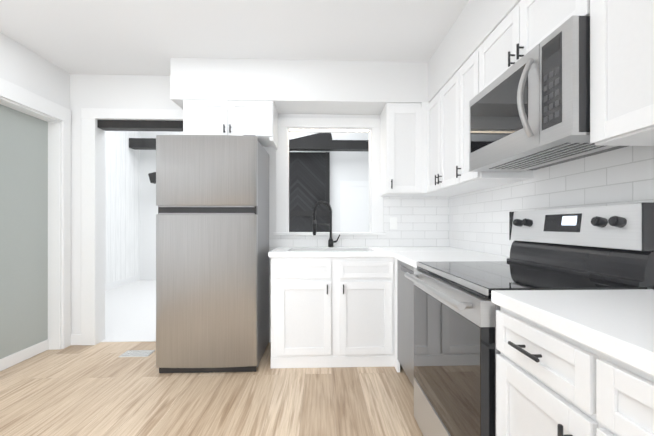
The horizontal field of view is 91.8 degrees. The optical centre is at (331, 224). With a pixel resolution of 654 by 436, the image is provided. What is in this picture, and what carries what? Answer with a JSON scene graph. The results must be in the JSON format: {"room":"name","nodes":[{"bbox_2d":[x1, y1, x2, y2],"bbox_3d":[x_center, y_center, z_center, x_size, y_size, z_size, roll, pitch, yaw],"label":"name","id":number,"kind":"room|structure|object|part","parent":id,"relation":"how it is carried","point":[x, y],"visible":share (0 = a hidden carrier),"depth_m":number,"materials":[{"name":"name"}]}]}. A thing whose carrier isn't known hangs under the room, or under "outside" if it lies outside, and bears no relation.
{"room":"kitchen","nodes":[
{"label":"kitchen","id":0,"kind":"room"},
{"bbox_2d":[0,32,69,194],"bbox_3d":[-2.442,-0.142,0.624,0.140,2.540,4.700,0,0,-2],"label":"wall","id":1,"kind":"structure","parent":0,"point":[26,68],"depth_m":2.60,"materials":[{"name":"paint"}]},
{"bbox_2d":[0,104,48,370],"bbox_3d":[-2.554,0.102,2.549,0.037,2.046,0.613,0,0,-2],"label":"wall door","id":2,"kind":"structure","parent":1,"relation":"in","point":[23,236],"depth_m":2.62,"materials":[{"name":"paint"}]},
{"bbox_2d":[0,78,70,349],"bbox_3d":[-2.496,0.032,2.534,0.162,2.197,0.850,0,0,-2],"label":"door frame","id":3,"kind":"structure","parent":1,"relation":"attached to","point":[59,271],"depth_m":2.86,"materials":[{"name":"paint"}]},
{"bbox_2d":[105,131,139,283],"bbox_3d":[-3.892,-0.668,4.838,0.120,3.600,3.580,0,0,-2],"label":"wall","id":4,"kind":"structure","parent":0,"point":[122,209],"depth_m":5.84,"materials":[{"name":"white paint"}]},
{"bbox_2d":[105,274,139,290],"bbox_3d":[-3.822,1.072,4.739,0.015,0.120,3.380,0,0,-2],"label":"baseboard","id":5,"kind":"structure","parent":4,"relation":"attached to","point":[111,285],"depth_m":5.82,"materials":[{"name":"paint"}]},
{"bbox_2d":[129,138,368,151],"bbox_3d":[-0.414,-1.557,6.258,6.910,0.180,0.180,0,0,-2],"label":"tie beam","id":6,"kind":"structure","parent":4,"relation":"attached to","point":[294,145],"depth_m":6.18,"materials":[{"name":"brown wood"}]},
{"bbox_2d":[101,280,155,341],"bbox_3d":[-0.383,1.160,4.926,7.200,0.064,3.640,0,0,-2],"label":"floor carpet","id":7,"kind":"object","parent":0,"point":[130,312],"visible":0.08,"depth_m":4.05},
{"bbox_2d":[0,341,422,435],"bbox_3d":[-0.564,1.158,0.617,4.014,0.060,4.960,0,0,-2],"label":"floor","id":8,"kind":"structure","parent":0,"point":[102,389],"depth_m":2.04,"materials":[{"name":"brown wood"}]},
{"bbox_2d":[119,350,154,356],"bbox_3d":[-1.691,1.127,2.765,0.240,0.006,0.130,0,0,-2],"label":"floor vent","id":9,"kind":"object","parent":8,"relation":"in","point":[137,353],"visible":0.86,"depth_m":2.76,"materials":[{"name":"white metal"}]},
{"bbox_2d":[156,135,268,372],"bbox_3d":[-0.951,0.226,2.688,0.752,1.808,0.637,0,0,-2],"label":"fridge","id":10,"kind":"object","parent":8,"relation":"on","point":[212,257],"visible":0.98,"depth_m":2.37,"materials":[{"name":"silver metal"}]},
{"bbox_3d":[-0.942,-0.108,2.404,0.712,0.065,0.045,0,0,-2],"label":"handle","id":11,"kind":"part","parent":10,"relation":"part of","materials":[{"name":"silver metal"}]},
{"bbox_3d":[-0.942,-0.405,2.402,0.752,0.530,0.065,0,0,-2],"label":"door","id":12,"kind":"part","parent":10,"relation":"part of","materials":[{"name":"silver metal"}]},
{"bbox_3d":[-0.942,0.500,2.401,0.752,1.150,0.065,0,0,-2],"label":"door","id":13,"kind":"part","parent":10,"relation":"part of","materials":[{"name":"silver metal"}]},
{"bbox_2d":[271,257,393,367],"bbox_3d":[0.014,0.694,2.755,0.999,0.872,0.600,0,0,-2],"label":"base cabinet","id":14,"kind":"object","parent":8,"relation":"on","point":[327,312],"visible":0.9,"depth_m":2.50,"materials":[{"name":"paint"}]},
{"bbox_2d":[268,247,471,256],"bbox_3d":[0.329,0.236,2.773,1.658,0.040,0.571,0,0,-2],"label":"countertop","id":15,"kind":"structure","parent":14,"relation":"on","point":[279,251],"depth_m":2.62,"materials":[{"name":"white stone"}]},
{"bbox_2d":[312,200,339,246],"bbox_3d":[-0.045,-0.003,2.937,0.264,0.437,0.160,0,0,-2],"label":"faucet","id":16,"kind":"object","parent":15,"relation":"on","point":[330,240],"visible":1,"depth_m":2.96,"materials":[{"name":"black metal"}]},
{"bbox_2d":[384,251,509,267],"bbox_3d":[0.816,0.236,2.142,0.728,0.040,0.667,0,0,-2],"label":"countertop","id":17,"kind":"structure","parent":14,"relation":"on","point":[411,258],"depth_m":2.13,"materials":[{"name":"white stone"}]},
{"bbox_2d":[397,260,416,386],"bbox_3d":[0.821,0.695,2.120,0.623,0.870,0.610,0,0,-2],"label":"dishwasher","id":18,"kind":"object","parent":8,"relation":"on","point":[405,321],"visible":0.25,"depth_m":2.18,"materials":[{"name":"silver metal"}]},
{"bbox_2d":[496,307,557,435],"bbox_3d":[0.885,0.693,0.823,0.696,0.872,0.440,0,0,-2],"label":"base cabinet","id":19,"kind":"object","parent":8,"relation":"on","point":[549,382],"depth_m":0.88,"materials":[{"name":"paint"}]},
{"bbox_2d":[404,202,653,435],"bbox_3d":[0.763,0.528,1.423,0.697,1.202,0.754,0,0,-2],"label":"range","id":20,"kind":"object","parent":8,"relation":"on","point":[456,351],"visible":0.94,"depth_m":1.26,"materials":[{"name":"silver metal"}]},
{"bbox_2d":[558,333,653,435],"bbox_3d":[0.901,0.692,0.369,0.696,0.872,0.731,0,0,-2],"label":"base cabinet","id":21,"kind":"object","parent":8,"relation":"on","point":[599,394],"depth_m":0.64,"materials":[{"name":"paint"}]},
{"bbox_2d":[491,289,653,375],"bbox_3d":[0.902,0.234,0.067,0.698,0.040,1.958,0,0,-2],"label":"countertop","id":22,"kind":"structure","parent":21,"relation":"on","point":[618,325],"depth_m":0.76,"materials":[{"name":"white stone"}]},
{"bbox_2d":[70,74,379,343],"bbox_3d":[-0.322,-0.669,3.108,7.200,3.600,0.120,0,0,-2],"label":"wall","id":23,"kind":"structure","parent":0,"point":[122,91],"depth_m":2.99,"materials":[{"name":"paint"}]},
{"bbox_2d":[81,108,182,344],"bbox_3d":[-1.805,0.023,2.986,1.063,2.215,0.022,0,0,-2],"label":"door frame","id":24,"kind":"structure","parent":23,"relation":"attached to","point":[89,116],"depth_m":2.96,"materials":[{"name":"paint"}]},
{"bbox_2d":[97,120,182,131],"bbox_3d":[-1.807,-0.952,3.063,0.811,0.074,0.106,0,0,-2],"label":"header beam","id":25,"kind":"structure","parent":23,"relation":"attached to","point":[140,125],"depth_m":3.02,"materials":[{"name":"brown wood"}]},
{"bbox_2d":[183,100,277,149],"bbox_3d":[-0.882,-0.886,2.841,0.759,0.343,0.370,0,0,-2],"label":"upper cabinet","id":26,"kind":"object","parent":23,"relation":"attached to","point":[259,119],"visible":0.81,"depth_m":2.69,"materials":[{"name":"paint"}]},
{"bbox_2d":[290,129,367,131],"bbox_3d":[-0.021,-0.913,3.086,0.762,0.008,0.025,0,0,-2],"label":"trim","id":27,"kind":"structure","parent":23,"relation":"attached to","point":[329,130],"depth_m":3.07,"materials":[{"name":"beige"}]},
{"bbox_2d":[273,117,385,234],"bbox_3d":[-0.016,-0.459,3.099,1.072,1.122,0.180,0,0,-2],"label":"trim","id":28,"kind":"structure","parent":23,"relation":"attached to","point":[375,211],"depth_m":3.04,"materials":[{"name":"paint"}]},
{"bbox_2d":[269,196,448,250],"bbox_3d":[0.265,-0.017,3.063,1.770,0.546,0.010,0,0,-2],"label":"wall tile","id":29,"kind":"structure","parent":23,"relation":"attached to","point":[422,221],"depth_m":3.07,"materials":[{"name":"white tile"}]},
{"bbox_2d":[390,217,396,228],"bbox_3d":[0.600,-0.012,3.065,0.070,0.115,0.007,0,0,-2],"label":"electrical outlet","id":30,"kind":"object","parent":29,"relation":"attached to","point":[393,222],"visible":1,"depth_m":3.06,"materials":[{"name":"grey paint"}]},
{"bbox_2d":[0,0,468,75],"bbox_3d":[-0.565,-1.462,0.649,4.014,0.100,5.020,0,0,-2],"label":"ceiling","id":31,"kind":"structure","parent":0,"point":[122,37],"depth_m":2.31,"materials":[{"name":"paint"}]},
{"bbox_2d":[140,131,368,279],"bbox_3d":[-0.426,-0.666,6.607,7.170,3.600,0.120,0,0,-2],"label":"wall","id":32,"kind":"structure","parent":0,"point":[349,165],"depth_m":6.52,"materials":[{"name":"paint"}]},
{"bbox_2d":[148,133,332,183],"bbox_3d":[-1.746,-1.319,6.212,3.537,1.046,0.160,0,0,-2],"label":"beam","id":33,"kind":"structure","parent":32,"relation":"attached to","point":[316,136],"depth_m":6.18,"materials":[{"name":"brown wood"}]},
{"bbox_2d":[289,152,329,231],"bbox_3d":[-1.236,-0.167,6.444,2.400,2.600,0.110,0,0,-2],"label":"wall","id":34,"kind":"structure","parent":32,"relation":"attached to","point":[309,180],"depth_m":6.44,"materials":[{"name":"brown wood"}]},
{"bbox_2d":[340,181,368,231],"bbox_3d":[0.547,0.118,6.549,0.730,2.030,0.040,0,0,-2],"label":"wall","id":35,"kind":"structure","parent":32,"relation":"attached to","point":[354,206],"depth_m":6.54,"materials":[{"name":"paint"}]},
{"bbox_2d":[170,0,520,114],"bbox_3d":[-0.027,-1.236,0.708,2.534,0.350,4.700,0,0,-2],"label":"soffit","id":36,"kind":"structure","parent":0,"point":[330,87],"depth_m":2.71,"materials":[{"name":"paint"}]},
{"bbox_3d":[1.300,-0.141,0.752,0.120,2.540,4.700,0,0,-2],"label":"wall","id":37,"kind":"structure","parent":0,"visible":0},
{"bbox_2d":[380,44,532,196],"bbox_3d":[0.834,-0.664,2.471,0.686,0.788,1.224,0,0,-2],"label":"upper cabinet","id":38,"kind":"object","parent":37,"relation":"attached to","point":[424,149],"visible":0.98,"depth_m":2.60,"materials":[{"name":"paint"}]},
{"bbox_2d":[479,0,589,92],"bbox_3d":[1.026,-0.892,1.482,0.370,0.334,0.762,0,0,-2],"label":"upper cabinet","id":39,"kind":"object","parent":37,"relation":"attached to","point":[522,29],"visible":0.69,"depth_m":1.45,"materials":[{"name":"paint"}]},
{"bbox_2d":[469,16,627,171],"bbox_3d":[0.981,-0.513,1.480,0.459,0.415,0.760,0,0,-2],"label":"microwave","id":40,"kind":"object","parent":39,"relation":"attached to","point":[530,110],"visible":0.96,"depth_m":1.28,"materials":[{"name":"silver metal"}]},
{"bbox_2d":[449,146,653,288],"bbox_3d":[1.235,-0.069,0.750,0.010,0.646,4.700,0,0,-2],"label":"wall tile","id":41,"kind":"structure","parent":37,"relation":"attached to","point":[478,220],"depth_m":1.71,"materials":[{"name":"white tile"}]},
{"bbox_2d":[590,0,653,145],"bbox_3d":[1.065,-0.665,0.832,0.336,0.788,0.532,0,0,-2],"label":"upper cabinet","id":42,"kind":"object","parent":37,"relation":"attached to","point":[621,72],"visible":1,"depth_m":0.96,"materials":[{"name":"paint"}]}
]}

